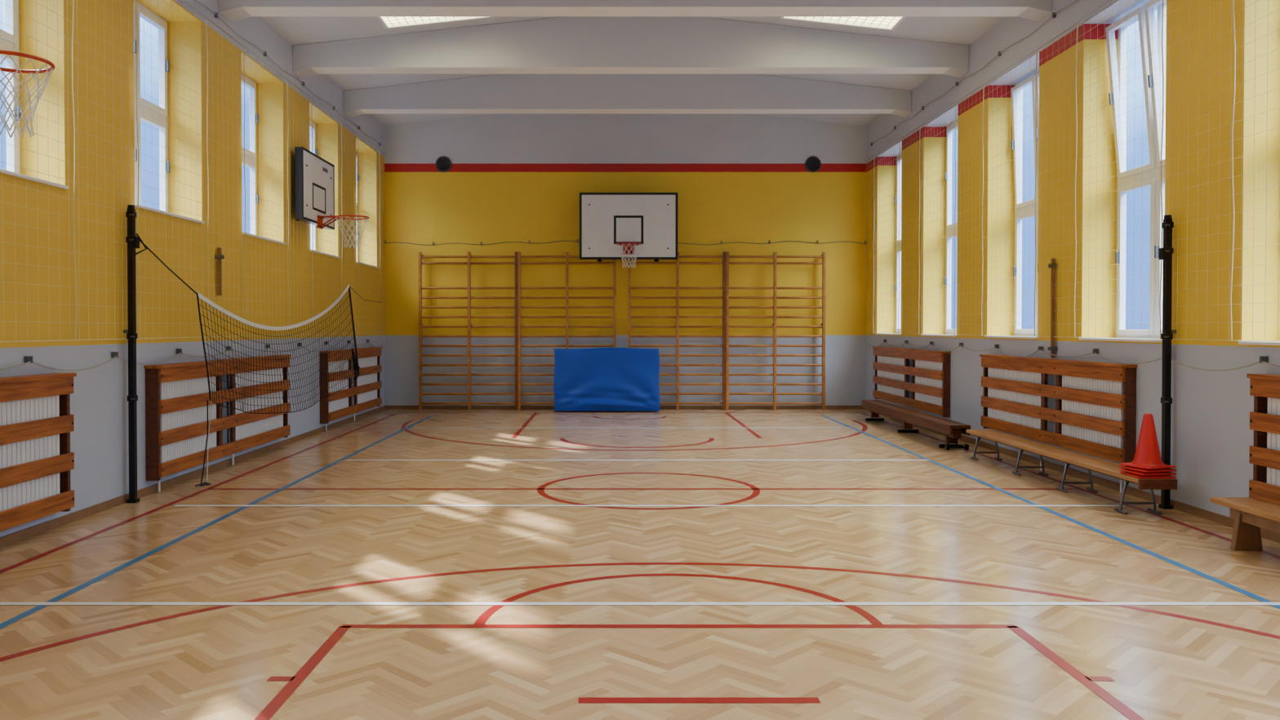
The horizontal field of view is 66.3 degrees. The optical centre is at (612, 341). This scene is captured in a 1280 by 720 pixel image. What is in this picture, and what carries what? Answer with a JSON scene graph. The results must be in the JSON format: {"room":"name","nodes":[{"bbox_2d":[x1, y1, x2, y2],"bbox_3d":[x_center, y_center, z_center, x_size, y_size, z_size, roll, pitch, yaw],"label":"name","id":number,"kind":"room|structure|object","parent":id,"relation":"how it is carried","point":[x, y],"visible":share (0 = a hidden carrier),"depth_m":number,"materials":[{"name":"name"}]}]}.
{"room":"sports hall","nodes":[
{"label":"sports hall","id":0,"kind":"room"},
{"bbox_2d":[0,0,385,537],"bbox_3d":[-4.535,-1.239,7.784,0.430,5.360,21.600,0,1,0],"label":"wall","id":1,"kind":"structure","parent":0,"point":[100,438],"depth_m":9.61,"materials":[{"name":"paint"}]},
{"bbox_2d":[0,49,54,137],"bbox_3d":[-3.835,-1.877,5.824,0.970,1.290,1.500,0,1,0],"label":"basketball hoop","id":2,"kind":"object","parent":1,"relation":"attached to","point":[7,53],"visible":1,"depth_m":5.85,"materials":[{"name":"white fabric"}]},
{"bbox_2d":[0,395,60,511],"bbox_3d":[-4.270,0.913,5.859,0.100,1.110,3.251,0,1,0],"label":"radiator","id":3,"kind":"object","parent":1,"relation":"attached to","point":[37,408],"depth_m":7.09,"materials":[{"name":"white metal"}]},
{"bbox_2d":[0,0,68,189],"bbox_3d":[-4.515,-2.248,6.994,0.450,2.120,1.450,0,1,0],"label":"window","id":4,"kind":"structure","parent":1,"relation":"in","point":[13,154],"depth_m":7.62,"materials":[{"name":"white plastic"}]},
{"bbox_2d":[0,373,76,531],"bbox_3d":[-4.237,0.803,5.852,0.165,1.070,3.510,0,1,0],"label":"radiator cover","id":5,"kind":"object","parent":1,"relation":"attached to","point":[15,388],"visible":0.99,"depth_m":7.13,"materials":[{"name":"brown wood"}]},
{"bbox_2d":[133,0,204,223],"bbox_3d":[-4.515,-2.284,9.574,0.450,2.120,1.450,0,1,0],"label":"window","id":6,"kind":"structure","parent":1,"relation":"in","point":[148,117],"depth_m":10.06,"materials":[{"name":"white plastic"}]},
{"bbox_2d":[0,0,386,371],"bbox_3d":[-4.290,-1.563,7.803,0.050,3.640,21.452,0,1,0],"label":"safety net","id":7,"kind":"object","parent":1,"relation":"attached to","point":[28,359],"visible":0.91,"depth_m":9.82,"materials":[{"name":"beige fabric"}]},
{"bbox_2d":[0,405,386,547],"bbox_3d":[-4.310,1.406,7.820,0.020,0.070,21.600,0,1,0],"label":"baseboard","id":8,"kind":"structure","parent":1,"relation":"attached to","point":[24,534],"depth_m":9.12,"materials":[{"name":"brown wood"}]},
{"bbox_2d":[144,354,291,480],"bbox_3d":[-4.237,0.733,10.871,0.165,1.070,3.650,0,1,0],"label":"radiator cover","id":9,"kind":"object","parent":1,"relation":"attached to","point":[155,375],"visible":0.89,"depth_m":10.00,"materials":[{"name":"brown wood"}]},
{"bbox_2d":[214,247,224,295],"bbox_3d":[-4.285,-0.759,10.690,0.070,0.520,0.080,0,1,0],"label":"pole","id":10,"kind":"object","parent":1,"relation":"attached to","point":[219,256],"visible":1,"depth_m":10.67,"materials":[{"name":"brown wood"}]},
{"bbox_2d":[157,368,283,492],"bbox_3d":[-4.270,0.843,10.873,0.100,1.110,3.381,0,1,0],"label":"radiator","id":11,"kind":"object","parent":1,"relation":"attached to","point":[171,389],"depth_m":10.12,"materials":[{"name":"white metal"}]},
{"bbox_2d":[241,73,285,244],"bbox_3d":[-4.515,-2.320,12.144,0.450,2.120,1.450,0,1,0],"label":"window","id":12,"kind":"structure","parent":1,"relation":"in","point":[251,153],"depth_m":12.75,"materials":[{"name":"white plastic"}]},
{"bbox_2d":[194,0,381,146],"bbox_3d":[-4.305,-3.494,7.652,0.030,0.066,21.030,0,1,0],"label":"cable","id":13,"kind":"object","parent":1,"relation":"attached to","point":[216,15],"visible":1,"depth_m":12.44,"materials":[{"name":"grey plastic"}]},
{"bbox_2d":[309,120,340,258],"bbox_3d":[-4.515,-2.356,14.714,0.450,2.120,1.450,0,1,0],"label":"window","id":14,"kind":"structure","parent":1,"relation":"in","point":[313,227],"depth_m":15.34,"materials":[{"name":"white plastic"}]},
{"bbox_2d":[294,146,368,248],"bbox_3d":[-3.885,-1.969,13.874,0.870,1.290,1.500,0,1,0],"label":"basketball hoop","id":15,"kind":"object","parent":1,"relation":"attached to","point":[314,176],"visible":1,"depth_m":13.74,"materials":[{"name":"white plastic"}]},
{"bbox_2d":[319,346,382,423],"bbox_3d":[-4.237,0.660,16.086,0.165,1.070,3.280,0,1,0],"label":"radiator cover","id":16,"kind":"object","parent":1,"relation":"attached to","point":[326,416],"visible":0.9,"depth_m":15.52,"materials":[{"name":"brown wood"}]},
{"bbox_2d":[325,356,377,431],"bbox_3d":[-4.270,0.770,16.092,0.100,1.110,3.020,0,1,0],"label":"radiator","id":17,"kind":"object","parent":1,"relation":"attached to","point":[335,405],"depth_m":16.18,"materials":[{"name":"white metal"}]},
{"bbox_2d":[355,151,377,267],"bbox_3d":[-4.515,-2.391,17.243,0.450,2.120,1.450,0,1,0],"label":"window","id":18,"kind":"structure","parent":1,"relation":"in","point":[357,175],"depth_m":17.86,"materials":[{"name":"white plastic"}]},
{"bbox_2d":[383,113,866,405],"bbox_3d":[0.250,-1.637,18.729,10.000,5.850,0.300,0,1,0],"label":"wall","id":19,"kind":"structure","parent":0,"point":[737,179],"depth_m":18.57,"materials":[{"name":"paint"}]},
{"bbox_2d":[435,155,451,172],"bbox_3d":[-3.190,-3.349,18.538,0.300,0.300,0.035,0,1,0],"label":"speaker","id":20,"kind":"object","parent":19,"relation":"in","point":[443,164],"visible":1,"depth_m":18.53,"materials":[{"name":"grey plastic"}]},
{"bbox_2d":[418,251,518,409],"bbox_3d":[-2.702,-0.193,18.494,1.864,2.970,0.210,0,1,0],"label":"wall bars","id":21,"kind":"object","parent":19,"relation":"attached to","point":[468,256],"visible":0.99,"depth_m":18.40,"materials":[{"name":"brown wood"}]},
{"bbox_2d":[517,251,616,409],"bbox_3d":[-0.850,-0.193,18.494,1.839,2.970,0.210,0,1,0],"label":"wall bars","id":22,"kind":"object","parent":19,"relation":"attached to","point":[566,256],"visible":0.69,"depth_m":18.40,"materials":[{"name":"brown wood"}]},
{"bbox_2d":[384,239,865,245],"bbox_3d":[0.250,-1.875,18.561,9.124,0.121,0.030,0,1,0],"label":"cable","id":23,"kind":"object","parent":19,"relation":"attached to","point":[385,242],"visible":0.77,"depth_m":18.56,"materials":[{"name":"grey metal"}]},
{"bbox_2d":[386,405,865,408],"bbox_3d":[0.250,1.255,18.609,9.100,0.070,0.020,0,1,0],"label":"baseboard","id":24,"kind":"structure","parent":19,"relation":"attached to","point":[387,406],"depth_m":18.60,"materials":[{"name":"brown wood"}]},
{"bbox_2d":[579,192,677,268],"bbox_3d":[0.300,-2.021,17.946,1.800,1.400,1.265,0,1,0],"label":"basketball hoop","id":25,"kind":"object","parent":19,"relation":"attached to","point":[623,226],"visible":1,"depth_m":17.94,"materials":[{"name":"white paint"}]},
{"bbox_2d":[627,251,726,409],"bbox_3d":[1.220,-0.193,18.494,1.841,2.970,0.210,0,1,0],"label":"wall bars","id":26,"kind":"object","parent":19,"relation":"attached to","point":[723,256],"visible":0.88,"depth_m":18.40,"materials":[{"name":"brown wood"}]},
{"bbox_2d":[725,251,826,409],"bbox_3d":[3.072,-0.193,18.494,1.863,2.970,0.210,0,1,0],"label":"wall bars","id":27,"kind":"object","parent":19,"relation":"attached to","point":[823,255],"visible":1,"depth_m":18.42,"materials":[{"name":"brown wood"}]},
{"bbox_2d":[804,155,821,172],"bbox_3d":[3.800,-3.349,18.538,0.300,0.300,0.035,0,1,0],"label":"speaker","id":28,"kind":"object","parent":19,"relation":"in","point":[812,164],"visible":1,"depth_m":18.53,"materials":[{"name":"grey plastic"}]},
{"bbox_2d":[259,16,1005,126],"bbox_3d":[0.250,-4.288,7.741,10.000,0.740,22.200,0,1,0],"label":"ceiling","id":29,"kind":"structure","parent":0,"point":[296,30],"depth_m":13.12,"materials":[{"name":"white paint"}]},
{"bbox_2d":[377,16,493,28],"bbox_3d":[-2.246,-4.163,12.223,1.400,0.229,1.000,0,1,0],"label":"ceiling light","id":30,"kind":"object","parent":29,"relation":"attached to","point":[388,22],"depth_m":12.65,"materials":[{"name":"white plastic"}]},
{"bbox_2d":[343,74,911,117],"bbox_3d":[0.250,-4.099,15.924,9.140,0.848,0.340,0,1,0],"label":"ceiling beam","id":31,"kind":"structure","parent":29,"relation":"attached to","point":[495,93],"depth_m":15.76,"materials":[{"name":"white paint"}]},
{"bbox_2d":[292,16,968,78],"bbox_3d":[0.250,-4.064,13.395,9.140,0.848,0.340,0,1,0],"label":"ceiling beam","id":32,"kind":"structure","parent":29,"relation":"attached to","point":[562,45],"depth_m":13.23,"materials":[{"name":"white paint"}]},
{"bbox_2d":[217,0,1052,22],"bbox_3d":[0.250,-4.029,10.895,9.140,0.848,0.340,0,1,0],"label":"ceiling beam","id":33,"kind":"structure","parent":29,"relation":"attached to","point":[232,10],"depth_m":10.75,"materials":[{"name":"white paint"}]},
{"bbox_2d":[779,16,906,31],"bbox_3d":[2.916,-4.145,12.223,1.480,0.237,1.000,0,1,0],"label":"ceiling light","id":34,"kind":"object","parent":29,"relation":"attached to","point":[886,23],"depth_m":12.61,"materials":[{"name":"white plastic"}]},
{"bbox_2d":[0,408,1279,719],"bbox_3d":[0.250,1.441,7.831,9.180,0.001,21.620,0,1,0],"label":"floor","id":35,"kind":"structure","parent":0,"point":[218,664],"depth_m":6.01,"materials":[{"name":"beige wood"}]},
{"bbox_2d":[122,204,139,502],"bbox_3d":[-4.255,0.114,8.650,0.140,2.630,0.104,0,1,0],"label":"post","id":36,"kind":"object","parent":35,"relation":"on","point":[133,242],"depth_m":8.64,"materials":[{"name":"black metal"}]},
{"bbox_2d":[135,233,382,486],"bbox_3d":[-4.084,0.168,13.484,0.330,2.377,9.643,0,1,-1],"label":"net","id":37,"kind":"object","parent":35,"relation":"on","point":[355,362],"visible":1,"depth_m":11.45,"materials":[{"name":"black fabric"}]},
{"bbox_2d":[553,347,659,411],"bbox_3d":[-0.100,0.708,18.067,1.947,1.172,0.384,0,1,0],"label":"mat","id":38,"kind":"object","parent":35,"relation":"on","point":[599,379],"visible":1,"depth_m":17.95,"materials":[{"name":"blue plastic"}]},
{"bbox_2d":[0,412,1279,719],"bbox_3d":[0.310,1.417,9.404,8.435,0.001,16.922,0,1,0],"label":"court markings","id":39,"kind":"object","parent":35,"relation":"on","point":[294,682],"visible":1,"depth_m":5.91,"materials":[{"name":"red paint"}]},
{"bbox_2d":[0,459,1279,604],"bbox_3d":[0.250,1.403,10.306,8.900,0.001,9.685,0,1,0],"label":"floor line","id":40,"kind":"object","parent":35,"relation":"on","point":[1,603],"visible":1,"depth_m":8.51,"materials":[{"name":"paint"}]},
{"bbox_2d":[0,414,1279,628],"bbox_3d":[0.265,1.434,8.171,6.925,0.001,18.300,0,1,0],"label":"court","id":41,"kind":"object","parent":35,"relation":"on","point":[21,615],"visible":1,"depth_m":7.14,"materials":[{"name":"paint"}]},
{"bbox_2d":[862,400,970,449],"bbox_3d":[4.360,1.186,14.443,0.300,0.325,4.350,0,1,0],"label":"bench","id":42,"kind":"object","parent":35,"relation":"on","point":[953,430],"visible":1,"depth_m":13.66,"materials":[{"name":"brown wood"}]},
{"bbox_2d":[965,429,1177,514],"bbox_3d":[4.400,1.250,9.828,0.320,0.325,3.880,0,1,0],"label":"bench","id":43,"kind":"object","parent":35,"relation":"on","point":[1090,463],"visible":1,"depth_m":9.26,"materials":[{"name":"brown wood"}]},
{"bbox_2d":[1120,413,1176,478],"bbox_3d":[4.420,0.855,8.083,0.340,0.513,0.340,0,1,-9],"label":"traffic cone","id":44,"kind":"object","parent":43,"relation":"on","point":[1147,463],"visible":1,"depth_m":8.02,"materials":[{"name":"red plastic"}]},
{"bbox_2d":[1158,214,1176,509],"bbox_3d":[4.755,0.178,8.371,0.140,2.510,0.104,0,1,0],"label":"post","id":45,"kind":"object","parent":35,"relation":"on","point":[1166,253],"visible":1,"depth_m":8.36,"materials":[{"name":"black metal"}]},
{"bbox_2d":[1209,497,1279,551],"bbox_3d":[4.420,1.311,5.119,0.280,0.335,3.800,0,1,0],"label":"bench","id":46,"kind":"object","parent":35,"relation":"on","point":[1249,515],"visible":1,"depth_m":6.80,"materials":[{"name":"brown wood"}]},
{"bbox_2d":[866,0,1279,516],"bbox_3d":[5.035,-1.239,7.784,0.430,5.360,21.600,0,1,0],"label":"wall","id":47,"kind":"structure","parent":0,"point":[1211,437],"depth_m":10.04,"materials":[{"name":"paint"}]},
{"bbox_2d":[875,153,902,335],"bbox_3d":[5.015,-1.729,17.078,0.450,3.240,1.500,0,1,0],"label":"window","id":48,"kind":"structure","parent":47,"relation":"in","point":[898,330],"depth_m":17.73,"materials":[{"name":"white plastic"}]},
{"bbox_2d":[876,355,943,435],"bbox_3d":[4.780,0.769,15.808,0.080,1.120,3.451,0,1,0],"label":"radiator","id":49,"kind":"object","parent":47,"relation":"attached to","point":[895,361],"depth_m":15.23,"materials":[{"name":"white metal"}]},
{"bbox_2d":[871,346,951,417],"bbox_3d":[4.747,0.590,15.785,0.145,0.940,3.680,0,1,0],"label":"radiator cover","id":50,"kind":"object","parent":47,"relation":"attached to","point":[936,356],"visible":0.99,"depth_m":15.27,"materials":[{"name":"brown wood"}]},
{"bbox_2d":[920,120,957,337],"bbox_3d":[5.015,-1.692,14.428,0.450,3.240,1.500,0,1,0],"label":"window","id":51,"kind":"structure","parent":47,"relation":"in","point":[950,229],"depth_m":15.06,"materials":[{"name":"white plastic"}]},
{"bbox_2d":[870,0,1079,146],"bbox_3d":[4.805,-3.494,7.652,0.030,0.066,21.030,0,1,0],"label":"cable","id":52,"kind":"object","parent":47,"relation":"attached to","point":[1054,14],"visible":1,"depth_m":12.35,"materials":[{"name":"grey plastic"}]},
{"bbox_2d":[984,71,1039,338],"bbox_3d":[5.015,-1.655,11.828,0.450,3.240,1.500,0,1,0],"label":"window","id":53,"kind":"structure","parent":47,"relation":"in","point":[1017,104],"depth_m":12.45,"materials":[{"name":"white plastic"}]},
{"bbox_2d":[1048,257,1057,358],"bbox_3d":[4.785,-0.358,10.636,0.070,1.080,0.080,0,1,0],"label":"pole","id":54,"kind":"object","parent":47,"relation":"attached to","point":[1053,265],"visible":1,"depth_m":10.62,"materials":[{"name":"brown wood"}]},
{"bbox_2d":[987,367,1123,493],"bbox_3d":[4.780,0.840,10.751,0.080,1.120,3.236,0,1,0],"label":"radiator","id":55,"kind":"object","parent":47,"relation":"attached to","point":[1094,384],"depth_m":10.12,"materials":[{"name":"white metal"}]},
{"bbox_2d":[979,354,1137,462],"bbox_3d":[4.747,0.660,10.735,0.145,0.940,3.480,0,1,0],"label":"radiator cover","id":56,"kind":"object","parent":47,"relation":"attached to","point":[1125,373],"visible":0.97,"depth_m":10.15,"materials":[{"name":"brown wood"}]},
{"bbox_2d":[865,0,1279,371],"bbox_3d":[4.790,-1.493,7.804,0.050,3.500,21.452,0,1,0],"label":"safety net","id":57,"kind":"object","parent":47,"relation":"attached to","point":[1263,359],"visible":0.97,"depth_m":10.08,"materials":[{"name":"beige fabric"}]},
{"bbox_2d":[865,408,1279,542],"bbox_3d":[4.810,1.406,7.820,0.020,0.070,21.600,0,1,0],"label":"baseboard","id":58,"kind":"structure","parent":47,"relation":"attached to","point":[1198,512],"depth_m":9.11,"materials":[{"name":"brown wood"}]},
{"bbox_2d":[1079,0,1166,342],"bbox_3d":[5.015,-1.620,9.288,0.450,3.240,1.500,0,1,0],"label":"window","id":59,"kind":"structure","parent":47,"relation":"in","point":[1152,59],"depth_m":9.36,"materials":[{"name":"white plastic"}]},
{"bbox_2d":[1238,341,1279,345],"bbox_3d":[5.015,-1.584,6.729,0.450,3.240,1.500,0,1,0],"label":"window sill","id":60,"kind":"structure","parent":47,"relation":"in","point":[1253,343],"depth_m":7.27,"materials":[{"name":"white plastic"}]},
{"bbox_2d":[1246,373,1279,505],"bbox_3d":[4.747,0.734,5.461,0.145,0.940,3.530,0,1,0],"label":"radiator cover","id":61,"kind":"object","parent":47,"relation":"attached to","point":[1262,386],"visible":0.98,"depth_m":7.09,"materials":[{"name":"brown wood"}]},
{"bbox_2d":[1266,397,1279,485],"bbox_3d":[4.780,0.914,5.464,0.080,1.120,3.262,0,1,0],"label":"radiator","id":62,"kind":"object","parent":47,"relation":"attached to","point":[1273,404],"depth_m":7.02,"materials":[{"name":"white metal"}]}
]}

